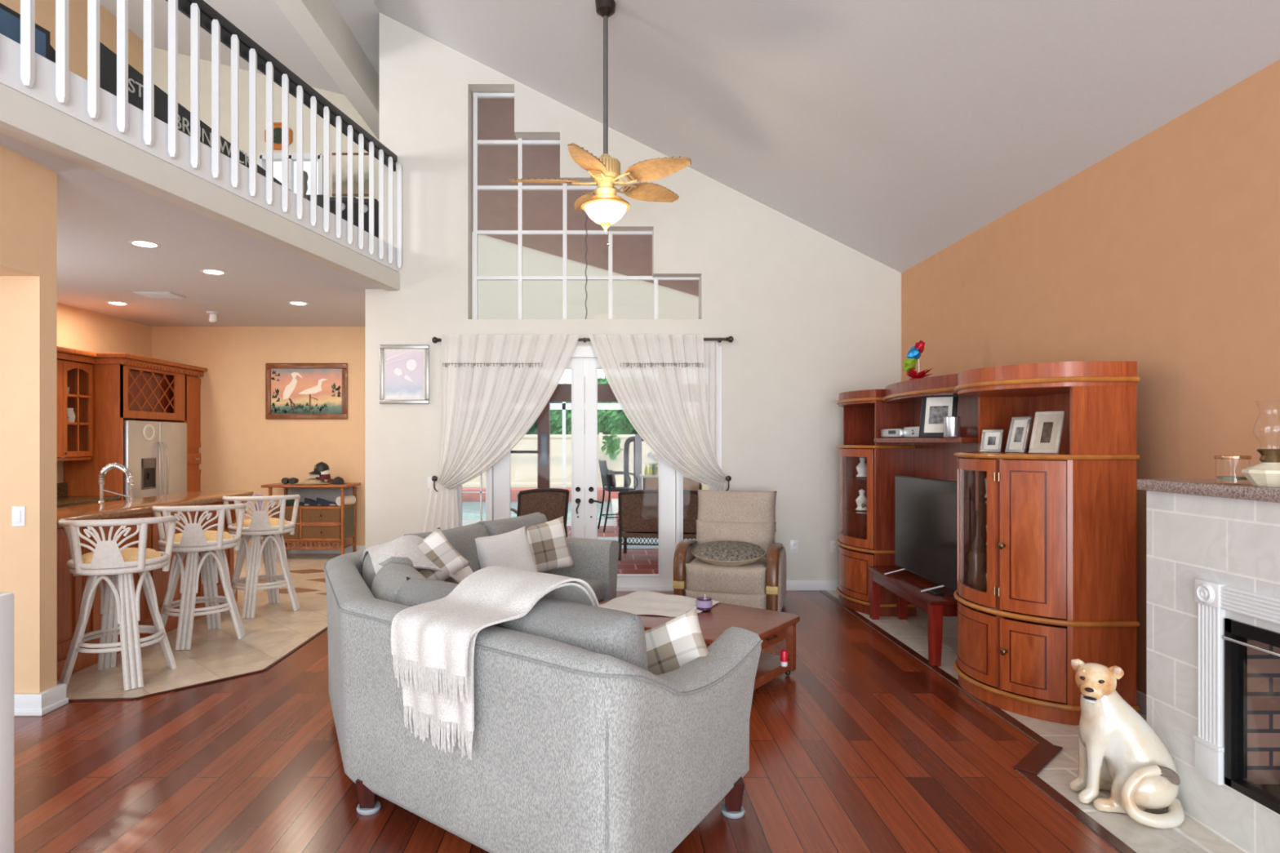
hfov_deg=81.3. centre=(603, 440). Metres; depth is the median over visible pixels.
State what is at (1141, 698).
baseboard
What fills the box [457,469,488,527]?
window
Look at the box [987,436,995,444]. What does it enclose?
photograph
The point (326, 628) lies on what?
trim
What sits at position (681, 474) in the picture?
window
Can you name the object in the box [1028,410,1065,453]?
photo frame
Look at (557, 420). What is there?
tree
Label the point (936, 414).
photograph
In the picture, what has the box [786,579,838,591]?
baseboard
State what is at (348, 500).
paper towel roll
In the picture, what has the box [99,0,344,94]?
ceiling
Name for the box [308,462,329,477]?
baseball cap
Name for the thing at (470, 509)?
pool water
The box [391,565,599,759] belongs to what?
throw blanket
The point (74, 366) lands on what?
upper cabinet
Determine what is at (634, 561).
patio
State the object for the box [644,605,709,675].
throw pillow
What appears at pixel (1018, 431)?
photograph
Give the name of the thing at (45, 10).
wall
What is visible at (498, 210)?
roof
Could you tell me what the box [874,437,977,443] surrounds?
shelf
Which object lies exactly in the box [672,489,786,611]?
recliner
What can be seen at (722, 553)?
round cushion
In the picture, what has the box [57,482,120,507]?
base cabinet
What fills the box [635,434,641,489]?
post
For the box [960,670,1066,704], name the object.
shelf
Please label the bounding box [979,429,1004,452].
photo frame
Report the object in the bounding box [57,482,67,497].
backsplash
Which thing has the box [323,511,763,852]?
sectional sofa
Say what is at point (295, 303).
recessed light
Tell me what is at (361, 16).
ceiling
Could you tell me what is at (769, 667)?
shelf
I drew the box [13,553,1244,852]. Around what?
floor
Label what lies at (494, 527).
cushion
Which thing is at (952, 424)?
cup
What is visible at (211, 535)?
seat cushion
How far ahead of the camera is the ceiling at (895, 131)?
5.27 m
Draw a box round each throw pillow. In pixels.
[417,526,471,581]
[475,526,537,572]
[526,515,574,573]
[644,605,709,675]
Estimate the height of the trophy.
0.260 m
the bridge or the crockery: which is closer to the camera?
the bridge
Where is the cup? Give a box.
[943,416,960,437]
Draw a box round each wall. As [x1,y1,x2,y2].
[0,0,143,80]
[0,164,57,693]
[0,591,13,852]
[57,302,151,483]
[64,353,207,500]
[151,47,378,553]
[364,12,901,579]
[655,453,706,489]
[901,59,1279,694]
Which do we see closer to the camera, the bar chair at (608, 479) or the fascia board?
the fascia board
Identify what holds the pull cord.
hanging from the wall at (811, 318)
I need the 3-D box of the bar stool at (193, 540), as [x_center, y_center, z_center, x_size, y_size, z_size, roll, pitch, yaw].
[-3.182,1.026,5.839,0.614,1.078,0.614,0,0,31]
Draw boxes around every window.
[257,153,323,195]
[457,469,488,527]
[473,92,699,319]
[680,473,683,541]
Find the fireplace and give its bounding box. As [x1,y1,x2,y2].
[1137,479,1279,852]
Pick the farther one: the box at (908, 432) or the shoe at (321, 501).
the shoe at (321, 501)
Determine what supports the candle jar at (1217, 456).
on the fireplace
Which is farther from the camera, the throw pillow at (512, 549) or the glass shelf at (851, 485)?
the glass shelf at (851, 485)
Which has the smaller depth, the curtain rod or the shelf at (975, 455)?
the shelf at (975, 455)
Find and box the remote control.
[923,587,945,595]
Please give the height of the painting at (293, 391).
0.775 m
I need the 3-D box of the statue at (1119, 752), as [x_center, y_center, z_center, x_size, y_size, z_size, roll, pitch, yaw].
[2.232,1.260,3.184,0.386,0.603,0.417,0,0,17]
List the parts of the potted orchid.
pot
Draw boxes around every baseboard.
[13,683,68,715]
[260,545,364,553]
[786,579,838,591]
[951,616,1146,715]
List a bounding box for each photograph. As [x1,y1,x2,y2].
[928,405,948,423]
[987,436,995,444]
[1013,426,1023,442]
[1040,422,1053,443]
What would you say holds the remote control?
on the bench
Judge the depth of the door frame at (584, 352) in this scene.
7.75 m
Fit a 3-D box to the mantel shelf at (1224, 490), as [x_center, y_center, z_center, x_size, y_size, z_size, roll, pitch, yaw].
[2.749,0.196,2.100,0.702,0.049,2.501,0,0,0]
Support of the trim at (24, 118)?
attached to the wall header
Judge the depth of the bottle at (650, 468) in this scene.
13.06 m
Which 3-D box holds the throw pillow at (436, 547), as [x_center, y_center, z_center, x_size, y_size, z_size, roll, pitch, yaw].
[-1.005,0.704,4.250,0.458,0.397,0.230,0,0,-42]
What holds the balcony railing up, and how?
attached to the fascia board
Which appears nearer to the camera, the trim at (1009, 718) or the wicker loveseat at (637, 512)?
the trim at (1009, 718)
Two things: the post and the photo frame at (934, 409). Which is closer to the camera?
the photo frame at (934, 409)
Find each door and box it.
[493,357,584,537]
[585,357,675,587]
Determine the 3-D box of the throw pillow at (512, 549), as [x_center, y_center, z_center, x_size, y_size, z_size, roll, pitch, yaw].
[-0.662,0.815,5.050,0.474,0.432,0.232,0,0,-40]
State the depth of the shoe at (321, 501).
9.87 m
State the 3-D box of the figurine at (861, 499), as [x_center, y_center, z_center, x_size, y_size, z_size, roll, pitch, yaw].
[2.455,0.555,7.080,0.120,0.200,0.120,0,0,0]
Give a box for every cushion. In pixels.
[81,547,161,563]
[164,530,233,542]
[233,517,289,527]
[362,543,417,591]
[371,560,426,603]
[397,576,496,626]
[404,522,488,583]
[479,511,552,573]
[496,596,648,671]
[571,577,604,602]
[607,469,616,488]
[691,540,765,566]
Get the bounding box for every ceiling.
[0,133,381,326]
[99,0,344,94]
[332,0,378,75]
[373,0,1279,272]
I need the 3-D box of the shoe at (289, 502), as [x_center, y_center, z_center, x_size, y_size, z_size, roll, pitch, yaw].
[-4.089,0.804,9.900,0.260,0.101,0.090,0,0,0]
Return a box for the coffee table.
[598,594,799,690]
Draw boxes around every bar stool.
[57,515,177,690]
[151,503,245,649]
[222,494,300,617]
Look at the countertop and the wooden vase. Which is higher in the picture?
the countertop
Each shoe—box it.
[286,499,304,505]
[304,497,320,505]
[315,497,337,505]
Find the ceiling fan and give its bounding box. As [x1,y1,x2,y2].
[508,0,691,245]
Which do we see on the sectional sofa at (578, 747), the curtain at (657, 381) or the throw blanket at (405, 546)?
the throw blanket at (405, 546)
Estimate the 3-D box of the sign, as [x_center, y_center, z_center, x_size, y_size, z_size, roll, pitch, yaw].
[-2.913,-2.098,5.586,0.037,0.725,2.091,0,0,11]
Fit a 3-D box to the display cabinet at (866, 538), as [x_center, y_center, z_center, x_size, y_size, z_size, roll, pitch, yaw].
[2.512,0.550,7.070,0.537,2.020,0.953,0,0,0]
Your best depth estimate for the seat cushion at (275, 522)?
6.72 m
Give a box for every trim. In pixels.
[0,83,399,291]
[68,626,327,702]
[819,590,1052,744]
[1012,765,1137,852]
[1013,741,1062,775]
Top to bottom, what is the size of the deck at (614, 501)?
0.200 m
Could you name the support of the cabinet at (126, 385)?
on the floor at (864, 747)
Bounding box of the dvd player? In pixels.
[880,428,904,437]
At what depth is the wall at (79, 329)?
9.18 m
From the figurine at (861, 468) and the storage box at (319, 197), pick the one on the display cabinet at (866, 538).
the figurine at (861, 468)
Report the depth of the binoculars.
9.83 m
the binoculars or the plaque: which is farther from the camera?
the plaque
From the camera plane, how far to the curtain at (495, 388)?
7.59 m
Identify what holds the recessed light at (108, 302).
in the ceiling at (98, 215)
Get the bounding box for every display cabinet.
[835,389,916,616]
[953,361,1139,725]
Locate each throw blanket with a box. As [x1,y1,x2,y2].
[361,534,473,582]
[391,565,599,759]
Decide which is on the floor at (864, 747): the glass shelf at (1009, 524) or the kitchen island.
the kitchen island
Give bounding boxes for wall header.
[0,144,39,275]
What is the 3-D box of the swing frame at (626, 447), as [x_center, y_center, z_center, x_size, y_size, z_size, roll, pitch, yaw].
[0.691,0.738,17.000,0.484,1.705,0.120,0,0,0]
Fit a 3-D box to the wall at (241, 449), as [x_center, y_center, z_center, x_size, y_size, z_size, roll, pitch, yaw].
[-4.350,-2.015,10.400,4.300,7.150,0.200,0,0,0]
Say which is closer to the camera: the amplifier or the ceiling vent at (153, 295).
the ceiling vent at (153, 295)
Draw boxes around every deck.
[462,520,617,525]
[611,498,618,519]
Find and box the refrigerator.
[123,420,186,499]
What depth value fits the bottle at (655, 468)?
13.06 m
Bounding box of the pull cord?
[585,212,586,319]
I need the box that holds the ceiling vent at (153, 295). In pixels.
[133,291,186,298]
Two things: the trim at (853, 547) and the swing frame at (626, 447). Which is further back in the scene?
the swing frame at (626, 447)
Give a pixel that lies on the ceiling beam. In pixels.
(320, 24)
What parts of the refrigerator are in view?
door, handle, handle, door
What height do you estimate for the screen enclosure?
3.080 m
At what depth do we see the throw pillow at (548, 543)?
5.57 m
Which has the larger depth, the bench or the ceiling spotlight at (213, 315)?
the ceiling spotlight at (213, 315)
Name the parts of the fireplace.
metal frame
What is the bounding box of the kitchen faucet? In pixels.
[98,462,133,502]
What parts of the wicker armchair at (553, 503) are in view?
arm, leg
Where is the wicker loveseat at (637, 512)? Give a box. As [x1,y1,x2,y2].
[617,489,697,560]
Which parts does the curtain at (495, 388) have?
beaded trim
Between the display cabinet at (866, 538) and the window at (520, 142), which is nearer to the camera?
the display cabinet at (866, 538)
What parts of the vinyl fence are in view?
post, post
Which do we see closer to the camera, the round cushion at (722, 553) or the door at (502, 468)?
the round cushion at (722, 553)
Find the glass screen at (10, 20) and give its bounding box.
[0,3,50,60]
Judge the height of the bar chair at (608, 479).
1.256 m
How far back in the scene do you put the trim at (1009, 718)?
4.98 m
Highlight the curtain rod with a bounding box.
[431,336,733,343]
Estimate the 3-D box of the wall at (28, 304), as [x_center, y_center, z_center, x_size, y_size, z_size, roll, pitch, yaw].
[-4.864,-0.011,4.321,3.273,3.143,0.134,0,0,0]
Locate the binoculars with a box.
[280,477,298,484]
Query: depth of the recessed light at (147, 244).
5.96 m
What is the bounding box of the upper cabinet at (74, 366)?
[57,346,96,460]
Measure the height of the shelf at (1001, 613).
0.024 m
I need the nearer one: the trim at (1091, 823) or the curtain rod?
the trim at (1091, 823)
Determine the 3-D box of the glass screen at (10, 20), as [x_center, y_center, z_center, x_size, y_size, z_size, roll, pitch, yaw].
[-3.334,-2.055,3.850,0.053,0.640,0.969,0,0,11]
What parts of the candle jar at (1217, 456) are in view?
lid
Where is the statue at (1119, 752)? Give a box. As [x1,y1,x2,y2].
[1069,658,1184,828]
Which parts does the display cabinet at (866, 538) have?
glass, door, door, panel, molding, crown, molding, molding, molding, panel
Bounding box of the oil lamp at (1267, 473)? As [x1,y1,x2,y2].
[1240,401,1279,487]
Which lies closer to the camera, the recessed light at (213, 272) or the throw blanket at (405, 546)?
the throw blanket at (405, 546)
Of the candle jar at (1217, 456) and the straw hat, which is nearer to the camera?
the candle jar at (1217, 456)
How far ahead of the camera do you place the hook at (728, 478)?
7.58 m
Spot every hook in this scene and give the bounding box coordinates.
[431,475,437,492]
[725,475,731,490]
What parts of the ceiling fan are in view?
blade, blade, blade, lamp shade, blade, blade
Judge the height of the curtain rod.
0.076 m
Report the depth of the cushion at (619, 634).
2.58 m
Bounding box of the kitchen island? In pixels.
[57,490,253,679]
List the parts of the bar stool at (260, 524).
leg, post, foot rail, leg, foot rail, rail, foot rail, leg, foot rail, post, leg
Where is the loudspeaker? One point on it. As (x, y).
(355, 201)
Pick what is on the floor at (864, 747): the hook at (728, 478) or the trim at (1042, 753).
the trim at (1042, 753)
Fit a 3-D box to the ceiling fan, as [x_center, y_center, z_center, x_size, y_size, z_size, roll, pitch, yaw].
[-0.051,-2.376,5.548,1.316,1.851,1.372,0,0,0]
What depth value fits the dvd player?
6.28 m
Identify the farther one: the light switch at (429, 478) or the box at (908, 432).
the light switch at (429, 478)
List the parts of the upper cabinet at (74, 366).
wood door, crown, glass door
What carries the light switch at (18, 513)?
attached to the wall at (28, 304)
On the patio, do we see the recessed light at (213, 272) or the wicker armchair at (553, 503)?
the wicker armchair at (553, 503)
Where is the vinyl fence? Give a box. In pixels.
[462,432,655,488]
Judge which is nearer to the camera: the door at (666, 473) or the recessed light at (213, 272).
the recessed light at (213, 272)
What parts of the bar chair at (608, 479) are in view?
leg, backrest, leg, seat, arm, arm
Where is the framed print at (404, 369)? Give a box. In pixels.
[379,344,429,404]
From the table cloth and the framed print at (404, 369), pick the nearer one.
the table cloth
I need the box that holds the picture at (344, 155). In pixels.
[332,152,368,196]
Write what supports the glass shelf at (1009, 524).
attached to the display cabinet at (1060, 536)
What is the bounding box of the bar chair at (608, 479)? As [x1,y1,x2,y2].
[597,459,638,532]
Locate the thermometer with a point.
(544, 437)
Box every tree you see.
[525,382,602,434]
[550,374,636,434]
[597,401,638,434]
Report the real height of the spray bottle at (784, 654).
0.104 m
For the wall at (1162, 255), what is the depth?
4.18 m
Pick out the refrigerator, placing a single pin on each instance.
(155, 452)
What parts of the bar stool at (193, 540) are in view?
post, leg, foot rail, leg, foot rail, rail, foot rail, leg, foot rail, post, leg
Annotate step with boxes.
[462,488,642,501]
[616,512,618,525]
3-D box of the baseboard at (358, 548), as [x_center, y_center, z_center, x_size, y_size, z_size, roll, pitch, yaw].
[-3.700,1.502,10.290,2.400,0.115,0.020,0,0,0]
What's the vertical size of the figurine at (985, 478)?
0.220 m
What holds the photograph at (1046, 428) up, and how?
attached to the photo frame at (1047, 428)
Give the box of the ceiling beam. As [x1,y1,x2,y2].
[274,0,378,139]
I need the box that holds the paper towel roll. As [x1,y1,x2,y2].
[335,495,355,506]
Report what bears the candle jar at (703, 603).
on the table cloth
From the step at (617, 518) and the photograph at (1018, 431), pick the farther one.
the step at (617, 518)
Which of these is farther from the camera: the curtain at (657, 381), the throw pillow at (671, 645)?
the curtain at (657, 381)
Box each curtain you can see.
[422,334,580,533]
[588,334,726,490]
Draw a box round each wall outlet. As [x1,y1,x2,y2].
[790,540,798,553]
[831,541,838,551]
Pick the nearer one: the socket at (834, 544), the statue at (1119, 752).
the statue at (1119, 752)
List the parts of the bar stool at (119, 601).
post, leg, foot rail, foot rail, leg, rail, leg, foot rail, post, foot rail, leg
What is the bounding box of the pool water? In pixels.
[462,501,613,519]
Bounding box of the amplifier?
[329,197,356,221]
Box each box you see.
[306,195,323,208]
[903,426,919,437]
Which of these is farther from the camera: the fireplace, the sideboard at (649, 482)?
the sideboard at (649, 482)
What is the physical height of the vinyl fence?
1.876 m
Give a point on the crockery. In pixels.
(71, 414)
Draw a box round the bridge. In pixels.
[874,373,977,481]
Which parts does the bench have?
leg, leg, leg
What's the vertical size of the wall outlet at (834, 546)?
0.115 m
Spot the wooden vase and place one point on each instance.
(976, 579)
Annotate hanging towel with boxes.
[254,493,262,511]
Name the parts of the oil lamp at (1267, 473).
burner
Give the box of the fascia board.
[0,33,399,271]
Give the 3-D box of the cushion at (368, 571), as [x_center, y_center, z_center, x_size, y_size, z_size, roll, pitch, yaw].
[-1.201,0.845,4.220,0.301,0.456,0.620,0,0,-24]
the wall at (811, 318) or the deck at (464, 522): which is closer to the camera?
the wall at (811, 318)
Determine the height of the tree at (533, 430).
3.846 m
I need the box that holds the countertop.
[57,496,120,506]
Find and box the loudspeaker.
[353,199,378,238]
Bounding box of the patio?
[462,525,657,573]
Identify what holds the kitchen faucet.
on the kitchen island
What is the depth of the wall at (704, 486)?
15.60 m
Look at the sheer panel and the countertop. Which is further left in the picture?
the countertop
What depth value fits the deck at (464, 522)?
14.44 m
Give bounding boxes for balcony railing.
[20,0,401,268]
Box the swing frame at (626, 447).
[623,435,643,488]
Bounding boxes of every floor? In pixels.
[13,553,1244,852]
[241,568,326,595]
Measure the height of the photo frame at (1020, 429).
0.226 m
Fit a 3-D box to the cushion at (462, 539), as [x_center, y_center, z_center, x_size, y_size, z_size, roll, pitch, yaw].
[-1.018,0.830,4.897,0.324,0.515,0.800,0,0,26]
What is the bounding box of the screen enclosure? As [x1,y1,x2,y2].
[550,401,622,488]
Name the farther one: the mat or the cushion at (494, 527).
the mat
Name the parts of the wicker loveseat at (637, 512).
leg, leg, frame, seat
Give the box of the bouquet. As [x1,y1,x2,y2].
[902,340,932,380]
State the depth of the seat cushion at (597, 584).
5.77 m
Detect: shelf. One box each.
[67,395,87,398]
[753,652,791,690]
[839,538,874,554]
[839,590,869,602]
[842,475,866,514]
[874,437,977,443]
[958,452,1071,460]
[958,591,1066,626]
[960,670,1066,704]
[963,496,1066,547]
[1137,479,1279,502]
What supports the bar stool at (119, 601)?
on the floor at (864, 747)
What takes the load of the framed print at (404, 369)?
attached to the wall at (811, 318)
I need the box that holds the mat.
[597,537,696,549]
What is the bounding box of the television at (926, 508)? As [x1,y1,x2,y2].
[884,475,956,592]
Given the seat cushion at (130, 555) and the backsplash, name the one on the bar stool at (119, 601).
the seat cushion at (130, 555)
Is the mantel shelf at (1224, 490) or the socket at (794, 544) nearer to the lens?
the mantel shelf at (1224, 490)
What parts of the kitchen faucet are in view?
support arm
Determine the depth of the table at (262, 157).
10.27 m
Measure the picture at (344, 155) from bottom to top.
0.595 m
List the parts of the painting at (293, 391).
painted leg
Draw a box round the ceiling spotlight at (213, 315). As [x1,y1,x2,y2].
[206,311,217,322]
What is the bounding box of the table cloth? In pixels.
[599,591,719,617]
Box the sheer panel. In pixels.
[703,342,718,462]
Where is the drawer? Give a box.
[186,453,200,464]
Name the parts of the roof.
cross rail, post, gable panel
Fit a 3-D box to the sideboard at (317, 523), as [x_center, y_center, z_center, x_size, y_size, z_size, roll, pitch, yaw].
[-3.910,1.016,9.975,1.124,1.087,0.570,0,0,0]
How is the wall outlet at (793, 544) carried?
attached to the wall at (811, 318)
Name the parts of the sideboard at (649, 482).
leg, leg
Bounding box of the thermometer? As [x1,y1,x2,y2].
[540,433,547,465]
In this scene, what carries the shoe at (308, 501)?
in the sideboard at (317, 523)
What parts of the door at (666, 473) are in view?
handle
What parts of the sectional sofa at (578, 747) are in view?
leg, leg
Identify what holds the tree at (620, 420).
on the garden
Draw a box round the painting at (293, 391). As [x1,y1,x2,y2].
[265,363,347,419]
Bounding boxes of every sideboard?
[261,476,360,555]
[639,474,702,490]
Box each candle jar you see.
[695,596,712,610]
[1213,454,1252,484]
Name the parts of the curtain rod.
rod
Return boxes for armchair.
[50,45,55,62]
[511,488,569,537]
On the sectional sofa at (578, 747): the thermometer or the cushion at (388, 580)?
the cushion at (388, 580)
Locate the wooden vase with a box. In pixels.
[966,510,986,591]
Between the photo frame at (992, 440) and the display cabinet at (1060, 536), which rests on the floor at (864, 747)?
the display cabinet at (1060, 536)
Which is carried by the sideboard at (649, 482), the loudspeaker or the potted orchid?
the potted orchid
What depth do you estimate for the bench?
5.61 m
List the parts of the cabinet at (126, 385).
panel, crown, panel, pantry door, pantry door, door panel, door panel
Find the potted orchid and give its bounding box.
[646,451,657,475]
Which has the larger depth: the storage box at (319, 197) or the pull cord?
the storage box at (319, 197)
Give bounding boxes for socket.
[792,542,796,550]
[832,542,836,550]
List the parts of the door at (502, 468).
handle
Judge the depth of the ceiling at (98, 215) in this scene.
6.79 m
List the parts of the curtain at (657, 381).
beaded trim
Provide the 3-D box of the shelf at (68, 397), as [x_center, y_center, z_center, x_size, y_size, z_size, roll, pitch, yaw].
[-6.070,-0.502,8.075,0.300,0.018,1.011,0,0,0]
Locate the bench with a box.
[867,565,957,666]
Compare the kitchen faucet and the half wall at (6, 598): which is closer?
the half wall at (6, 598)
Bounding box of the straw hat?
[293,473,333,484]
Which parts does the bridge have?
molding, panel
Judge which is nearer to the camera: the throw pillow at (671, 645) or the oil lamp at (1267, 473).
the oil lamp at (1267, 473)
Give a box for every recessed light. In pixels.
[105,301,128,305]
[128,240,161,248]
[200,269,226,275]
[287,301,309,305]
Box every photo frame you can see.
[919,395,958,437]
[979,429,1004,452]
[1004,416,1033,453]
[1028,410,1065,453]
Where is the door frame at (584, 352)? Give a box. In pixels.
[453,346,721,591]
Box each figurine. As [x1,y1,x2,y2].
[855,488,866,510]
[856,457,866,476]
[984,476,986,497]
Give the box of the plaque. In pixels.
[264,122,292,150]
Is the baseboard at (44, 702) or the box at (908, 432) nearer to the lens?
the baseboard at (44, 702)
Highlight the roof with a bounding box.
[471,94,698,488]
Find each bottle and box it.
[644,465,648,475]
[648,465,652,475]
[653,465,656,475]
[780,648,787,666]
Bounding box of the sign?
[99,41,291,191]
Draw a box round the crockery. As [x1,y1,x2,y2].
[67,408,75,422]
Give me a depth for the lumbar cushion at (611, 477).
13.12 m
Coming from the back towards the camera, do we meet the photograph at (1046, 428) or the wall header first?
the photograph at (1046, 428)
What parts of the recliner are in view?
arm, panel, seat, backrest, arm, panel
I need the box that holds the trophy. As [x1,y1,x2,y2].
[303,170,308,199]
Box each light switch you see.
[11,506,25,526]
[427,476,432,488]
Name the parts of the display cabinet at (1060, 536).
glass, door, door, door, knob, panel, knob, door, door, molding, molding, molding, molding, crown, panel, panel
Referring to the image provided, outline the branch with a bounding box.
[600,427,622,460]
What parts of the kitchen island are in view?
panel, panel, panel, panel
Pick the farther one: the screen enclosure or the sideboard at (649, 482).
the screen enclosure

